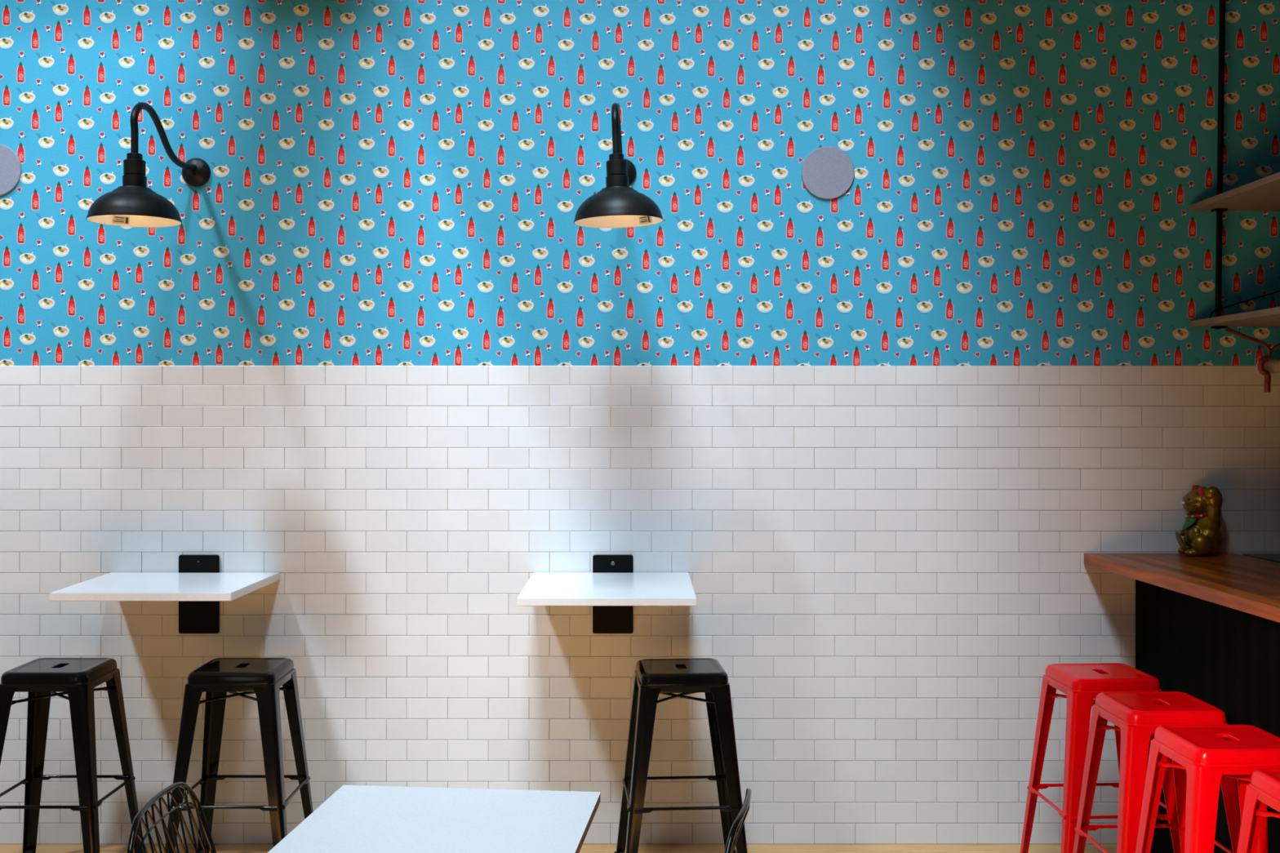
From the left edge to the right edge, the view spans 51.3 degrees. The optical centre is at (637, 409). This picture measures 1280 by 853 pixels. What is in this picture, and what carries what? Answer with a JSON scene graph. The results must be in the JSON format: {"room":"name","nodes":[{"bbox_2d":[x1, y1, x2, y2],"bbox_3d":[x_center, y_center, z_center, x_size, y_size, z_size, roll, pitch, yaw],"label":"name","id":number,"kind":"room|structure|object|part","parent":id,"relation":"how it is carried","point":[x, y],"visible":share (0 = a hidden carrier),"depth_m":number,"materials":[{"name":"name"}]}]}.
{"room":"restaurant","nodes":[
{"label":"restaurant","id":0,"kind":"room"},
{"bbox_2d":[0,844,1116,852],"bbox_3d":[-0.200,1.679,1.200,9.040,0.100,7.840,0,0,0],"label":"floor","id":1,"kind":"structure","parent":0,"point":[4,848],"depth_m":4.94,"materials":[{"name":"beige wood"}]},
{"bbox_2d":[0,657,143,852],"bbox_3d":[-1.988,1.254,4.595,0.446,0.750,0.446,0,0,0],"label":"bar stool","id":2,"kind":"object","parent":1,"relation":"on","point":[77,677],"visible":0.96,"depth_m":4.54,"materials":[{"name":"black metal"}]},
{"bbox_3d":[-2.149,1.260,4.434,0.139,0.678,0.103,0,0,-45],"label":"leg","id":3,"kind":"part","parent":2,"relation":"part of","materials":[{"name":"black metal"}]},
{"bbox_3d":[-2.172,1.319,4.595,0.018,0.020,0.344,0,0,0],"label":"foot rail","id":4,"kind":"part","parent":2,"relation":"part of","materials":[{"name":"black metal"}]},
{"bbox_3d":[-2.149,1.260,4.756,0.139,0.678,0.103,0,0,45],"label":"leg","id":5,"kind":"part","parent":2,"relation":"part of","materials":[{"name":"black metal"}]},
{"bbox_3d":[-1.988,1.319,4.411,0.344,0.020,0.018,0,0,0],"label":"foot rail","id":6,"kind":"part","parent":2,"relation":"part of","materials":[{"name":"black metal"}]},
{"bbox_3d":[-1.988,0.910,4.595,0.302,0.062,0.302,0,0,0],"label":"seat","id":7,"kind":"part","parent":2,"relation":"part of","materials":[{"name":"black metal"}]},
{"bbox_3d":[-1.988,1.319,4.779,0.344,0.020,0.018,0,0,0],"label":"foot rail","id":8,"kind":"part","parent":2,"relation":"part of","materials":[{"name":"black metal"}]},
{"bbox_3d":[-1.827,1.260,4.434,0.139,0.678,0.103,0,0,45],"label":"leg","id":9,"kind":"part","parent":2,"relation":"part of","materials":[{"name":"black metal"}]},
{"bbox_3d":[-1.804,1.319,4.595,0.018,0.020,0.344,0,0,0],"label":"foot rail","id":10,"kind":"part","parent":2,"relation":"part of","materials":[{"name":"black metal"}]},
{"bbox_3d":[-1.827,1.260,4.756,0.103,0.678,0.139,0,0,45],"label":"leg","id":11,"kind":"part","parent":2,"relation":"part of","materials":[{"name":"black metal"}]},
{"bbox_2d":[126,782,216,852],"bbox_3d":[-0.799,1.228,2.880,0.494,0.791,0.442,0,0,0],"label":"wire chair","id":12,"kind":"object","parent":1,"relation":"on","point":[131,846],"visible":1,"depth_m":2.92,"materials":[{"name":"black metal"}]},
{"bbox_2d":[164,657,313,852],"bbox_3d":[-1.362,1.254,4.595,0.446,0.750,0.446,0,0,0],"label":"bar stool","id":13,"kind":"object","parent":1,"relation":"on","point":[263,677],"visible":0.88,"depth_m":4.46,"materials":[{"name":"black metal"}]},
{"bbox_3d":[-1.523,1.260,4.434,0.139,0.678,0.103,0,0,-45],"label":"leg","id":14,"kind":"part","parent":13,"relation":"part of","materials":[{"name":"black metal"}]},
{"bbox_3d":[-1.546,1.319,4.595,0.018,0.020,0.344,0,0,0],"label":"foot rail","id":15,"kind":"part","parent":13,"relation":"part of","materials":[{"name":"black metal"}]},
{"bbox_3d":[-1.523,1.260,4.756,0.139,0.678,0.103,0,0,45],"label":"leg","id":16,"kind":"part","parent":13,"relation":"part of","materials":[{"name":"black metal"}]},
{"bbox_3d":[-1.362,1.319,4.411,0.344,0.020,0.018,0,0,0],"label":"foot rail","id":17,"kind":"part","parent":13,"relation":"part of","materials":[{"name":"black metal"}]},
{"bbox_3d":[-1.362,0.910,4.595,0.302,0.062,0.302,0,0,0],"label":"seat","id":18,"kind":"part","parent":13,"relation":"part of","materials":[{"name":"black metal"}]},
{"bbox_3d":[-1.362,1.319,4.779,0.344,0.020,0.018,0,0,0],"label":"foot rail","id":19,"kind":"part","parent":13,"relation":"part of","materials":[{"name":"black metal"}]},
{"bbox_3d":[-1.201,1.260,4.434,0.139,0.678,0.103,0,0,45],"label":"leg","id":20,"kind":"part","parent":13,"relation":"part of","materials":[{"name":"black metal"}]},
{"bbox_3d":[-1.178,1.319,4.595,0.018,0.020,0.344,0,0,0],"label":"foot rail","id":21,"kind":"part","parent":13,"relation":"part of","materials":[{"name":"black metal"}]},
{"bbox_3d":[-1.201,1.260,4.756,0.103,0.678,0.139,0,0,45],"label":"leg","id":22,"kind":"part","parent":13,"relation":"part of","materials":[{"name":"black metal"}]},
{"bbox_2d":[267,784,600,852],"bbox_3d":[-0.419,1.253,2.740,0.607,0.752,0.702,0,0,5],"label":"dining table","id":23,"kind":"object","parent":1,"relation":"on","point":[354,819],"visible":1,"depth_m":2.84,"materials":[{"name":"white laminate"}]},
{"bbox_2d":[613,657,747,852],"bbox_3d":[0.150,1.254,4.580,0.446,0.750,0.446,0,0,-4],"label":"bar stool","id":24,"kind":"object","parent":1,"relation":"on","point":[653,677],"visible":0.97,"depth_m":4.43,"materials":[{"name":"black metal"}]},
{"bbox_3d":[-0.034,1.319,4.567,0.018,0.020,0.344,0,0,-4],"label":"foot rail","id":25,"kind":"part","parent":24,"relation":"part of","materials":[{"name":"black metal"}]},
{"bbox_3d":[-0.022,1.260,4.730,0.139,0.678,0.103,0,0,41],"label":"leg","id":26,"kind":"part","parent":24,"relation":"part of","materials":[{"name":"black metal"}]},
{"bbox_3d":[0.000,1.260,4.408,0.103,0.678,0.139,0,0,41],"label":"leg","id":27,"kind":"part","parent":24,"relation":"part of","materials":[{"name":"black metal"}]},
{"bbox_3d":[0.137,1.319,4.764,0.344,0.020,0.018,0,0,-4],"label":"foot rail","id":28,"kind":"part","parent":24,"relation":"part of","materials":[{"name":"black metal"}]},
{"bbox_3d":[0.150,0.910,4.580,0.302,0.062,0.302,0,0,-4],"label":"seat","id":29,"kind":"part","parent":24,"relation":"part of","materials":[{"name":"black metal"}]},
{"bbox_3d":[0.163,1.319,4.396,0.344,0.020,0.018,0,0,-4],"label":"foot rail","id":30,"kind":"part","parent":24,"relation":"part of","materials":[{"name":"black metal"}]},
{"bbox_3d":[0.300,1.260,4.752,0.103,0.678,0.139,0,0,41],"label":"leg","id":31,"kind":"part","parent":24,"relation":"part of","materials":[{"name":"black metal"}]},
{"bbox_3d":[0.322,1.260,4.430,0.139,0.678,0.103,0,0,41],"label":"leg","id":32,"kind":"part","parent":24,"relation":"part of","materials":[{"name":"black metal"}]},
{"bbox_2d":[724,787,751,852],"bbox_3d":[-0.006,1.228,2.876,0.494,0.791,0.442,0,0,11],"label":"wire chair","id":33,"kind":"object","parent":1,"relation":"on","point":[736,827],"visible":1,"depth_m":2.77,"materials":[{"name":"black metal"}]},
{"bbox_2d":[1019,662,1181,852],"bbox_3d":[1.562,1.254,4.490,0.446,0.750,0.446,0,0,-3],"label":"bar stool","id":34,"kind":"object","parent":1,"relation":"on","point":[1082,683],"visible":0.73,"depth_m":4.35,"materials":[{"name":"red metal"}]},
{"bbox_3d":[1.393,1.260,4.643,0.139,0.678,0.103,0,0,42],"label":"leg","id":35,"kind":"part","parent":34,"relation":"part of","materials":[{"name":"red metal"}]},
{"bbox_3d":[1.378,1.319,4.480,0.018,0.020,0.344,0,0,-3],"label":"foot rail","id":36,"kind":"part","parent":34,"relation":"part of","materials":[{"name":"red metal"}]},
{"bbox_3d":[1.552,1.319,4.674,0.344,0.020,0.018,0,0,-3],"label":"foot rail","id":37,"kind":"part","parent":34,"relation":"part of","materials":[{"name":"red metal"}]},
{"bbox_3d":[1.409,1.260,4.321,0.103,0.678,0.139,0,0,42],"label":"leg","id":38,"kind":"part","parent":34,"relation":"part of","materials":[{"name":"red metal"}]},
{"bbox_3d":[1.562,0.910,4.490,0.302,0.062,0.302,0,0,-3],"label":"seat","id":39,"kind":"part","parent":34,"relation":"part of","materials":[{"name":"red metal"}]},
{"bbox_3d":[1.715,1.260,4.659,0.103,0.678,0.139,0,0,42],"label":"leg","id":40,"kind":"part","parent":34,"relation":"part of","materials":[{"name":"red metal"}]},
{"bbox_3d":[1.572,1.319,4.306,0.344,0.020,0.018,0,0,-3],"label":"foot rail","id":41,"kind":"part","parent":34,"relation":"part of","materials":[{"name":"red metal"}]},
{"bbox_3d":[1.746,1.319,4.500,0.018,0.020,0.344,0,0,-3],"label":"foot rail","id":42,"kind":"part","parent":34,"relation":"part of","materials":[{"name":"red metal"}]},
{"bbox_3d":[1.731,1.260,4.337,0.139,0.678,0.103,0,0,42],"label":"leg","id":43,"kind":"part","parent":34,"relation":"part of","materials":[{"name":"red metal"}]},
{"bbox_2d":[1072,691,1240,852],"bbox_3d":[1.574,1.254,4.025,0.446,0.750,0.446,0,0,-2],"label":"bar stool","id":44,"kind":"object","parent":1,"relation":"on","point":[1137,715],"visible":0.7,"depth_m":3.91,"materials":[{"name":"red metal"}]},
{"bbox_3d":[1.407,1.260,4.181,0.139,0.678,0.103,0,0,43],"label":"leg","id":45,"kind":"part","parent":44,"relation":"part of","materials":[{"name":"red metal"}]},
{"bbox_3d":[1.390,1.319,4.019,0.018,0.020,0.344,0,0,-2],"label":"foot rail","id":46,"kind":"part","parent":44,"relation":"part of","materials":[{"name":"red metal"}]},
{"bbox_3d":[1.568,1.319,4.209,0.344,0.020,0.018,0,0,-2],"label":"foot rail","id":47,"kind":"part","parent":44,"relation":"part of","materials":[{"name":"red metal"}]},
{"bbox_3d":[1.419,1.260,3.858,0.103,0.678,0.139,0,0,43],"label":"leg","id":48,"kind":"part","parent":44,"relation":"part of","materials":[{"name":"red metal"}]},
{"bbox_3d":[1.574,0.910,4.025,0.302,0.062,0.302,0,0,-2],"label":"seat","id":49,"kind":"part","parent":44,"relation":"part of","materials":[{"name":"red metal"}]},
{"bbox_3d":[1.730,1.260,4.192,0.103,0.678,0.139,0,0,43],"label":"leg","id":50,"kind":"part","parent":44,"relation":"part of","materials":[{"name":"red metal"}]},
{"bbox_3d":[1.758,1.319,4.031,0.018,0.020,0.344,0,0,-2],"label":"foot rail","id":51,"kind":"part","parent":44,"relation":"part of","materials":[{"name":"red metal"}]},
{"bbox_3d":[1.741,1.260,3.869,0.139,0.678,0.103,0,0,43],"label":"leg","id":52,"kind":"part","parent":44,"relation":"part of","materials":[{"name":"red metal"}]},
{"bbox_2d":[1084,553,1279,852],"bbox_3d":[2.035,1.083,3.412,0.565,1.092,3.191,0,0,-3],"label":"bar counter","id":53,"kind":"object","parent":1,"relation":"on","point":[1207,628],"depth_m":4.38,"materials":[{"name":"brown wood"}]},
{"bbox_2d":[1084,553,1279,622],"bbox_3d":[2.035,0.558,3.412,0.565,0.041,3.191,0,0,-3],"label":"countertop","id":54,"kind":"structure","parent":53,"relation":"on","point":[1242,583],"depth_m":4.37,"materials":[{"name":"brown wood"}]},
{"bbox_2d":[1175,484,1223,556],"bbox_3d":[2.069,0.408,4.910,0.163,0.258,0.142,0,0,25],"label":"cat figurine","id":55,"kind":"object","parent":53,"relation":"on","point":[1202,531],"visible":1,"depth_m":4.86,"materials":[{"name":"gold metal"}]},
{"bbox_3d":[2.108,1.104,3.436,0.326,1.050,3.132,0,0,-3],"label":"panel","id":56,"kind":"part","parent":53,"relation":"part of","materials":[{"name":"black wood"}]},
{"bbox_2d":[1135,724,1279,852],"bbox_3d":[1.588,1.254,3.588,0.446,0.750,0.446,0,0,-2],"label":"bar stool","id":57,"kind":"object","parent":1,"relation":"on","point":[1208,754],"visible":0.93,"depth_m":3.52,"materials":[{"name":"red metal"}]},
{"bbox_3d":[1.421,1.260,3.744,0.139,0.678,0.103,0,0,43],"label":"leg","id":58,"kind":"part","parent":57,"relation":"part of","materials":[{"name":"red metal"}]},
{"bbox_3d":[1.433,1.260,3.421,0.103,0.678,0.139,0,0,43],"label":"leg","id":59,"kind":"part","parent":57,"relation":"part of","materials":[{"name":"red metal"}]},
{"bbox_3d":[1.588,0.910,3.588,0.302,0.062,0.302,0,0,-2],"label":"seat","id":60,"kind":"part","parent":57,"relation":"part of","materials":[{"name":"red metal"}]},
{"bbox_3d":[1.744,1.260,3.755,0.103,0.678,0.139,0,0,43],"label":"leg","id":61,"kind":"part","parent":57,"relation":"part of","materials":[{"name":"red metal"}]},
{"bbox_2d":[1236,768,1279,852],"bbox_3d":[1.650,1.254,3.140,0.446,0.750,0.446,0,0,-2],"label":"bar stool","id":62,"kind":"object","parent":1,"relation":"on","point":[1264,788],"visible":1,"depth_m":3.25,"materials":[{"name":"red metal"}]},
{"bbox_3d":[1.483,1.260,3.296,0.139,0.678,0.103,0,0,43],"label":"leg","id":63,"kind":"part","parent":62,"relation":"part of","materials":[{"name":"red metal"}]},
{"bbox_3d":[1.650,0.910,3.140,0.302,0.062,0.302,0,0,-2],"label":"seat","id":64,"kind":"part","parent":62,"relation":"part of","materials":[{"name":"red metal"}]},
{"bbox_2d":[1242,553,1279,563],"bbox_3d":[2.683,1.084,3.546,0.834,1.090,2.891,0,0,0],"label":"ledge","id":65,"kind":"object","parent":1,"relation":"on","point":[1275,557],"visible":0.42,"depth_m":4.89,"materials":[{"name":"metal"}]},
{"bbox_2d":[0,0,1279,844],"bbox_3d":[-0.200,-0.321,5.058,8.800,3.900,0.123,0,0,0],"label":"wall","id":66,"kind":"structure","parent":0,"point":[882,433],"depth_m":5.00,"materials":[{"name":"tile"}]},
{"bbox_2d":[0,143,22,195],"bbox_3d":[-2.408,-0.897,4.995,0.198,0.198,0.010,0,0,0],"label":"disc","id":67,"kind":"object","parent":66,"relation":"attached to","point":[11,170],"visible":1,"depth_m":4.99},
{"bbox_2d":[86,102,210,227],"bbox_3d":[-1.653,-0.825,4.619,0.295,0.412,0.763,0,0,0],"label":"wall lamp","id":68,"kind":"object","parent":66,"relation":"attached to","point":[132,204],"visible":1,"depth_m":4.37,"materials":[{"name":"black metal"}]},
{"bbox_3d":[-1.653,-0.674,4.385,0.295,0.111,0.295,0,0,0],"label":"lamp shade","id":69,"kind":"part","parent":68,"relation":"part of","materials":[{"name":"black metal"}]},
{"bbox_3d":[-1.653,-0.933,4.677,0.023,0.195,0.620,0,0,0],"label":"gooseneck arm","id":70,"kind":"part","parent":68,"relation":"part of","materials":[{"name":"black metal"}]},
{"bbox_2d":[49,555,279,633],"bbox_3d":[-1.655,0.691,4.715,0.632,0.294,0.556,0,0,0],"label":"table","id":71,"kind":"object","parent":66,"relation":"attached to","point":[198,586],"visible":1,"depth_m":4.72,"materials":[{"name":"white laminate"}]},
{"bbox_2d":[516,555,696,633],"bbox_3d":[-0.099,0.691,4.651,0.581,0.294,0.682,0,0,0],"label":"table","id":72,"kind":"object","parent":66,"relation":"attached to","point":[612,588],"visible":1,"depth_m":4.64,"materials":[{"name":"white laminate"}]},
{"bbox_2d":[573,102,663,228],"bbox_3d":[-0.024,-0.820,4.616,0.295,0.416,0.763,0,0,9],"label":"wall lamp","id":73,"kind":"object","parent":66,"relation":"attached to","point":[617,205],"visible":1,"depth_m":4.35,"materials":[{"name":"black metal"}]},
{"bbox_3d":[-0.066,-0.931,4.677,0.023,0.195,0.620,-2,0,1],"label":"gooseneck arm","id":74,"kind":"part","parent":73,"relation":"part of","materials":[{"name":"black metal"}]},
{"bbox_3d":[-0.064,-0.672,4.385,0.295,0.111,0.295,-2,0,1],"label":"lamp shade","id":75,"kind":"part","parent":73,"relation":"part of","materials":[{"name":"black metal"}]},
{"bbox_2d":[801,146,854,199],"bbox_3d":[0.714,-0.886,4.995,0.198,0.198,0.010,0,0,0],"label":"disc","id":76,"kind":"object","parent":66,"relation":"attached to","point":[828,172],"visible":1,"depth_m":4.99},
{"bbox_3d":[-0.200,-2.346,1.200,9.040,0.150,7.840,0,0,0],"label":"ceiling","id":77,"kind":"structure","parent":0,"visible":0},
{"bbox_2d":[1189,0,1279,329],"bbox_3d":[2.307,-1.284,3.696,0.480,1.975,2.592,0,0,0],"label":"shelf","id":78,"kind":"object","parent":77,"relation":"hanging from","point":[1263,194],"visible":0.98,"depth_m":4.89,"materials":[{"name":"brown wood"}]},
{"bbox_3d":[2.164,-1.284,4.938,0.051,1.975,0.023,0,0,0],"label":"hanging rod","id":79,"kind":"part","parent":78,"relation":"part of","materials":[{"name":"black metal"}]},
{"bbox_2d":[1208,290,1279,318],"bbox_3d":[2.251,-0.383,4.902,0.298,0.131,0.005,0,0,0],"label":"cable","id":80,"kind":"object","parent":78,"relation":"on","point":[1212,312],"visible":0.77,"depth_m":4.90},
{"bbox_2d":[1225,327,1279,391],"bbox_3d":[2.249,-0.181,4.854,0.211,0.235,0.021,0,0,0],"label":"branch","id":81,"kind":"object","parent":78,"relation":"attached to","point":[1267,384],"visible":1,"depth_m":4.85,"materials":[{"name":"brown wood"}]},
{"bbox_2d":[1256,359,1279,373],"bbox_3d":[2.593,-0.159,4.902,0.618,0.054,0.054,0,0,0],"label":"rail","id":82,"kind":"object","parent":78,"relation":"attached to","point":[1273,366],"visible":0.55,"depth_m":4.88,"materials":[{"name":"beige wood"}]}
]}

